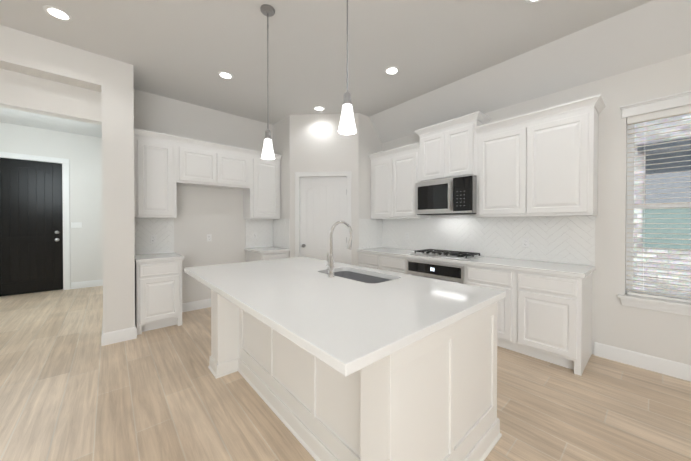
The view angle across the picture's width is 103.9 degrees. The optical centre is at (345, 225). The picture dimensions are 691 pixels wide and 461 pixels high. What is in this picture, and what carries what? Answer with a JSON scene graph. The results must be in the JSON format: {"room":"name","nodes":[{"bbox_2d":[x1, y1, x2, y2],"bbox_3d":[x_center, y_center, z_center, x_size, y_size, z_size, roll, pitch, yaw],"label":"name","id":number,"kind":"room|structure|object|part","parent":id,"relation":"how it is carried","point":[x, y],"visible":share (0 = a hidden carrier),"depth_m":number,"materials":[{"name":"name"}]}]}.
{"room":"kitchen","nodes":[
{"label":"kitchen","id":0,"kind":"room"},
{"bbox_2d":[0,25,101,124],"bbox_3d":[-3.640,-1.530,2.379,2.220,0.670,0.360,0,1,-41],"label":"wall","id":1,"kind":"structure","parent":0,"point":[42,76],"depth_m":2.79,"materials":[{"name":"white paint"}]},
{"bbox_2d":[0,122,102,288],"bbox_3d":[-6.051,-0.289,5.249,2.650,3.200,0.120,0,1,-41],"label":"wall","id":2,"kind":"structure","parent":0,"point":[82,153],"depth_m":5.62,"materials":[{"name":"white paint"}]},
{"bbox_2d":[0,158,62,295],"bbox_3d":[-6.088,0.026,5.187,0.920,2.545,0.079,0,1,-41],"label":"front door","id":3,"kind":"structure","parent":2,"relation":"in","point":[31,231],"depth_m":5.20,"materials":[{"name":"black wood"}]},
{"bbox_2d":[0,152,69,289],"bbox_3d":[-6.097,-0.019,5.197,1.130,2.660,0.142,0,1,-41],"label":"door frame","id":4,"kind":"structure","parent":2,"relation":"attached to","point":[66,218],"depth_m":5.47,"materials":[{"name":"white paint"}]},
{"bbox_2d":[71,222,81,227],"bbox_3d":[-5.559,-0.012,5.592,0.164,0.116,0.013,0,1,-41],"label":"light switch","id":5,"kind":"object","parent":2,"relation":"attached to","point":[76,224],"visible":1,"depth_m":5.59,"materials":[{"name":"white plastic"}]},
{"bbox_2d":[101,55,134,332],"bbox_3d":[-3.850,-0.283,4.530,0.280,3.200,3.860,0,1,-41],"label":"wall","id":6,"kind":"structure","parent":0,"point":[117,105],"depth_m":3.07,"materials":[{"name":"white paint"}]},
{"bbox_2d":[134,89,272,302],"bbox_3d":[-2.190,-0.283,4.439,2.100,3.200,0.120,0,1,-41],"label":"wall","id":7,"kind":"structure","parent":0,"point":[216,213],"depth_m":4.29,"materials":[{"name":"white paint"}]},
{"bbox_2d":[134,128,177,219],"bbox_3d":[-2.643,-0.676,3.740,0.478,1.138,0.326,0,1,-41],"label":"upper cabinet","id":8,"kind":"object","parent":7,"relation":"attached to","point":[165,164],"depth_m":3.62,"materials":[{"name":"white paint"}]},
{"bbox_2d":[178,136,217,187],"bbox_3d":[-2.265,-0.929,4.068,0.525,0.638,0.326,0,1,-41],"label":"upper cabinet","id":9,"kind":"object","parent":7,"relation":"attached to","point":[197,159],"depth_m":3.95,"materials":[{"name":"white paint"}]},
{"bbox_2d":[218,144,249,191],"bbox_3d":[-1.870,-0.931,4.413,0.525,0.638,0.326,0,1,-41],"label":"upper cabinet","id":10,"kind":"object","parent":7,"relation":"attached to","point":[233,161],"depth_m":4.29,"materials":[{"name":"white paint"}]},
{"bbox_2d":[243,149,281,219],"bbox_3d":[-1.466,-0.684,4.768,0.548,1.138,0.326,0,1,-41],"label":"upper cabinet","id":11,"kind":"object","parent":7,"relation":"attached to","point":[261,201],"depth_m":4.62,"materials":[{"name":"white paint"}]},
{"bbox_2d":[273,115,289,257],"bbox_3d":[-1.158,-0.287,4.929,0.100,3.200,0.740,0,1,-41],"label":"wall","id":12,"kind":"structure","parent":0,"point":[281,137],"depth_m":4.76,"materials":[{"name":"white paint"}]},
{"bbox_2d":[290,113,358,265],"bbox_3d":[-0.363,-0.284,4.628,1.174,3.200,0.100,0,0,4],"label":"wall","id":13,"kind":"structure","parent":0,"point":[319,143],"depth_m":4.57,"materials":[{"name":"white paint"}]},
{"bbox_2d":[295,171,350,264],"bbox_3d":[-0.376,0.206,4.620,0.960,2.220,0.126,0,0,4],"label":"door frame","id":14,"kind":"structure","parent":13,"relation":"attached to","point":[347,174],"depth_m":4.56,"materials":[{"name":"white paint"}]},
{"bbox_2d":[300,177,346,263],"bbox_3d":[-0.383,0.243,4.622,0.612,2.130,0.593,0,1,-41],"label":"pantry door","id":15,"kind":"structure","parent":13,"relation":"in","point":[323,205],"depth_m":4.61,"materials":[{"name":"white paint"}]},
{"bbox_2d":[0,0,652,137],"bbox_3d":[-1.866,-1.910,1.774,8.900,0.100,11.600,0,1,-41],"label":"ceiling","id":16,"kind":"structure","parent":0,"point":[186,51],"depth_m":2.76,"materials":[{"name":"white paint"}]},
{"bbox_2d":[43,5,72,21],"bbox_3d":[-2.527,-1.861,2.379,0.184,0.008,0.184,0,1,-41],"label":"recessed light","id":17,"kind":"object","parent":16,"relation":"in","point":[57,13],"visible":1,"depth_m":2.38,"materials":[{"name":"white paint"}]},
{"bbox_2d":[217,71,233,78],"bbox_3d":[-1.496,-1.869,3.373,0.184,0.008,0.184,0,1,-41],"label":"recessed light","id":18,"kind":"object","parent":16,"relation":"in","point":[224,75],"visible":1,"depth_m":3.37,"materials":[{"name":"white paint"}]},
{"bbox_2d":[260,4,274,159],"bbox_3d":[-0.673,-1.224,2.345,0.124,1.279,0.124,0,1,-41],"label":"pendant light","id":19,"kind":"object","parent":16,"relation":"hanging from","point":[267,10],"visible":1,"depth_m":2.33,"materials":[{"name":"white glass"}]},
{"bbox_3d":[-0.673,-0.671,2.349,0.115,0.172,0.115,0,1,-41],"label":"lamp shade","id":20,"kind":"part","parent":19,"relation":"part of","materials":[{"name":"white glass"}]},
{"bbox_2d":[313,106,324,110],"bbox_3d":[-0.424,-1.878,4.349,0.184,0.008,0.184,0,1,-41],"label":"recessed light","id":21,"kind":"object","parent":16,"relation":"in","point":[318,108],"visible":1,"depth_m":4.34,"materials":[{"name":"white paint"}]},
{"bbox_2d":[338,0,356,134],"bbox_3d":[0.011,-1.219,1.667,0.124,1.279,0.124,0,1,-41],"label":"pendant light","id":22,"kind":"object","parent":16,"relation":"hanging from","point":[347,126],"visible":1,"depth_m":1.65,"materials":[{"name":"white glass"}]},
{"bbox_3d":[0.011,-0.665,1.672,0.115,0.172,0.115,0,1,-41],"label":"lamp shade","id":23,"kind":"part","parent":22,"relation":"part of","materials":[{"name":"white glass"}]},
{"bbox_2d":[384,66,398,74],"bbox_3d":[0.559,-1.869,3.269,0.184,0.008,0.184,0,1,-41],"label":"recessed light","id":24,"kind":"object","parent":16,"relation":"in","point":[391,70],"visible":1,"depth_m":3.26,"materials":[{"name":"white paint"}]},
{"bbox_2d":[525,0,541,3],"bbox_3d":[1.556,-1.859,2.175,0.184,0.008,0.184,0,1,-41],"label":"recessed light","id":25,"kind":"object","parent":16,"relation":"in","point":[531,1],"visible":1,"depth_m":2.24,"materials":[{"name":"white paint"}]},
{"bbox_2d":[0,286,690,460],"bbox_3d":[-1.866,1.370,1.802,8.900,0.060,11.600,0,1,-41],"label":"floor","id":26,"kind":"structure","parent":0,"point":[72,388],"depth_m":2.04,"materials":[{"name":"brown wood"}]},
{"bbox_2d":[135,260,181,334],"bbox_3d":[-2.537,0.887,3.646,0.480,0.875,0.626,0,1,-41],"label":"base cabinet","id":27,"kind":"object","parent":26,"relation":"on","point":[158,283],"depth_m":3.40,"materials":[{"name":"white paint"}]},
{"bbox_2d":[135,252,184,263],"bbox_3d":[-2.528,0.429,3.644,0.513,0.040,0.636,0,1,-41],"label":"countertop","id":28,"kind":"structure","parent":27,"relation":"on","point":[149,255],"depth_m":3.57,"materials":[{"name":"white stone"}]},
{"bbox_2d":[246,252,288,261],"bbox_3d":[-1.352,0.878,4.682,0.508,0.875,0.626,0,1,-41],"label":"base cabinet","id":29,"kind":"object","parent":26,"relation":"on","point":[250,256],"depth_m":4.45,"materials":[{"name":"white paint"}]},
{"bbox_2d":[246,248,289,251],"bbox_3d":[-1.355,0.420,4.669,0.542,0.040,0.636,0,1,-41],"label":"countertop","id":30,"kind":"structure","parent":29,"relation":"on","point":[247,249],"depth_m":4.52,"materials":[{"name":"white stone"}]},
{"bbox_3d":[-2.186,0.193,4.355,1.562,0.126,0.017,0,1,-41],"label":"plate","id":31,"kind":"part","parent":30,"relation":"part of","materials":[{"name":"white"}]},
{"bbox_2d":[205,285,504,460],"bbox_3d":[-0.146,0.900,2.124,1.184,0.875,2.116,0,1,-41],"label":"kitchen island","id":32,"kind":"object","parent":26,"relation":"on","point":[433,397],"depth_m":1.45,"materials":[{"name":"white paint"}]},
{"bbox_2d":[184,257,505,376],"bbox_3d":[-0.277,0.442,2.209,1.380,0.040,2.425,0,1,-41],"label":"island countertop","id":33,"kind":"structure","parent":32,"relation":"on","point":[344,323],"depth_m":1.50,"materials":[{"name":"white stone"}]},
{"bbox_2d":[324,221,351,276],"bbox_3d":[-0.047,0.189,2.281,0.261,0.463,0.082,0,1,-41],"label":"faucet","id":34,"kind":"object","parent":33,"relation":"on","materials":[{"name":"silver metal"}]},
{"bbox_2d":[336,269,395,284],"bbox_3d":[0.099,0.555,2.343,0.434,0.213,0.775,0,1,-41],"label":"sink","id":35,"kind":"object","parent":33,"relation":"in","point":[371,278],"depth_m":2.56,"materials":[{"name":"grey metal"}]},
{"bbox_2d":[357,94,604,375],"bbox_3d":[1.380,-0.035,3.601,0.686,2.718,2.940,0,1,-41],"label":"kitchen cabinets","id":36,"kind":"object","parent":26,"relation":"on","point":[458,199],"visible":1,"depth_m":3.08,"materials":[{"name":"white paint"}]},
{"bbox_3d":[1.588,0.192,3.867,0.009,0.136,1.772,0,1,-41],"label":"plate","id":37,"kind":"part","parent":36,"relation":"part of","materials":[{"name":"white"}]},
{"bbox_2d":[359,113,381,248],"bbox_3d":[0.412,-0.285,4.774,0.600,3.200,0.100,0,1,-41],"label":"wall","id":38,"kind":"structure","parent":0,"point":[370,142],"depth_m":4.65,"materials":[{"name":"white paint"}]},
{"bbox_2d":[369,0,690,142],"bbox_3d":[2.734,-1.721,2.408,0.500,0.490,6.500,0,1,-41],"label":"ceiling","id":39,"kind":"structure","parent":0,"point":[651,32],"depth_m":2.83,"materials":[{"name":"white paint"}]},
{"bbox_2d":[382,53,690,364],"bbox_3d":[1.188,-0.283,4.456,0.150,3.200,11.600,0,1,-41],"label":"wall","id":40,"kind":"structure","parent":0,"point":[655,333],"depth_m":2.65,"materials":[{"name":"white paint"}]},
{"bbox_2d":[617,90,690,315],"bbox_3d":[3.240,-0.183,2.062,0.190,1.920,1.628,0,1,-41],"label":"window","id":41,"kind":"structure","parent":40,"relation":"in","point":[656,105],"depth_m":2.53,"materials":[{"name":"white paint"}]},
{"bbox_2d":[626,105,690,302],"bbox_3d":[3.242,-0.183,2.063,0.075,1.713,1.522,0,1,-41],"label":"window blinds","id":42,"kind":"object","parent":41,"relation":"attached to","point":[668,113],"visible":0.98,"depth_m":2.47,"materials":[{"name":"white plastic"}]},
{"bbox_2d":[633,114,690,294],"bbox_3d":[3.297,-0.183,2.111,0.004,1.620,1.432,0,1,-41],"label":"window pane","id":43,"kind":"object","parent":41,"relation":"in","point":[664,202],"visible":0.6,"depth_m":2.51,"materials":[{"name":"clear glass"}]},
{"bbox_3d":[-1.706,-0.258,1.529,9.000,3.200,11.200,0,1,-41],"label":"wall","id":44,"kind":"structure","parent":0,"visible":0},
{"bbox_2d":[71,279,102,288],"bbox_3d":[-5.434,1.239,5.711,0.510,0.135,0.016,0,1,-41],"label":"baseboard","id":45,"kind":"structure","parent":44,"relation":"attached to","point":[84,284],"depth_m":5.69,"materials":[{"name":"white paint"}]},
{"bbox_2d":[102,326,136,345],"bbox_3d":[-2.579,1.261,3.100,0.296,0.135,0.046,0,1,-41],"label":"baseboard","id":46,"kind":"structure","parent":44,"relation":"attached to","point":[122,335],"depth_m":3.08,"materials":[{"name":"white paint"}]},
{"bbox_2d":[182,299,210,311],"bbox_3d":[-2.153,1.250,4.394,1.080,0.135,0.016,0,1,-41],"label":"baseboard","id":47,"kind":"structure","parent":44,"relation":"attached to","point":[195,305],"depth_m":4.23,"materials":[{"name":"white paint"}]},
{"bbox_2d":[594,342,690,381],"bbox_3d":[3.746,1.275,1.415,0.016,0.135,3.615,0,1,-41],"label":"baseboard","id":48,"kind":"structure","parent":44,"relation":"attached to","point":[659,365],"depth_m":2.51,"materials":[{"name":"white paint"}]},
{"bbox_3d":[4.498,1.733,2.584,2.350,0.200,10.000,0,1,-41],"label":"ground","id":49,"kind":"structure","parent":0,"visible":0},
{"bbox_2d":[633,114,690,295],"bbox_3d":[5.307,-1.423,3.264,0.200,6.500,10.000,0,1,-41],"label":"brick wall","id":50,"kind":"structure","parent":49,"relation":"on","point":[638,210],"depth_m":3.98,"materials":[{"name":"white brick"}]},
{"bbox_2d":[638,137,690,203],"bbox_3d":[5.749,-0.706,2.461,0.200,0.920,4.200,0,1,-41],"label":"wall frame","id":51,"kind":"object","parent":50,"relation":"attached to","point":[670,196],"depth_m":3.83,"materials":[{"name":"grey"}]},
{"bbox_2d":[642,208,690,249],"bbox_3d":[5.821,0.059,2.495,0.025,0.590,4.146,0,1,-41],"label":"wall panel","id":52,"kind":"object","parent":50,"relation":"attached to","point":[676,241],"depth_m":3.87,"materials":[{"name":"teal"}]}
]}

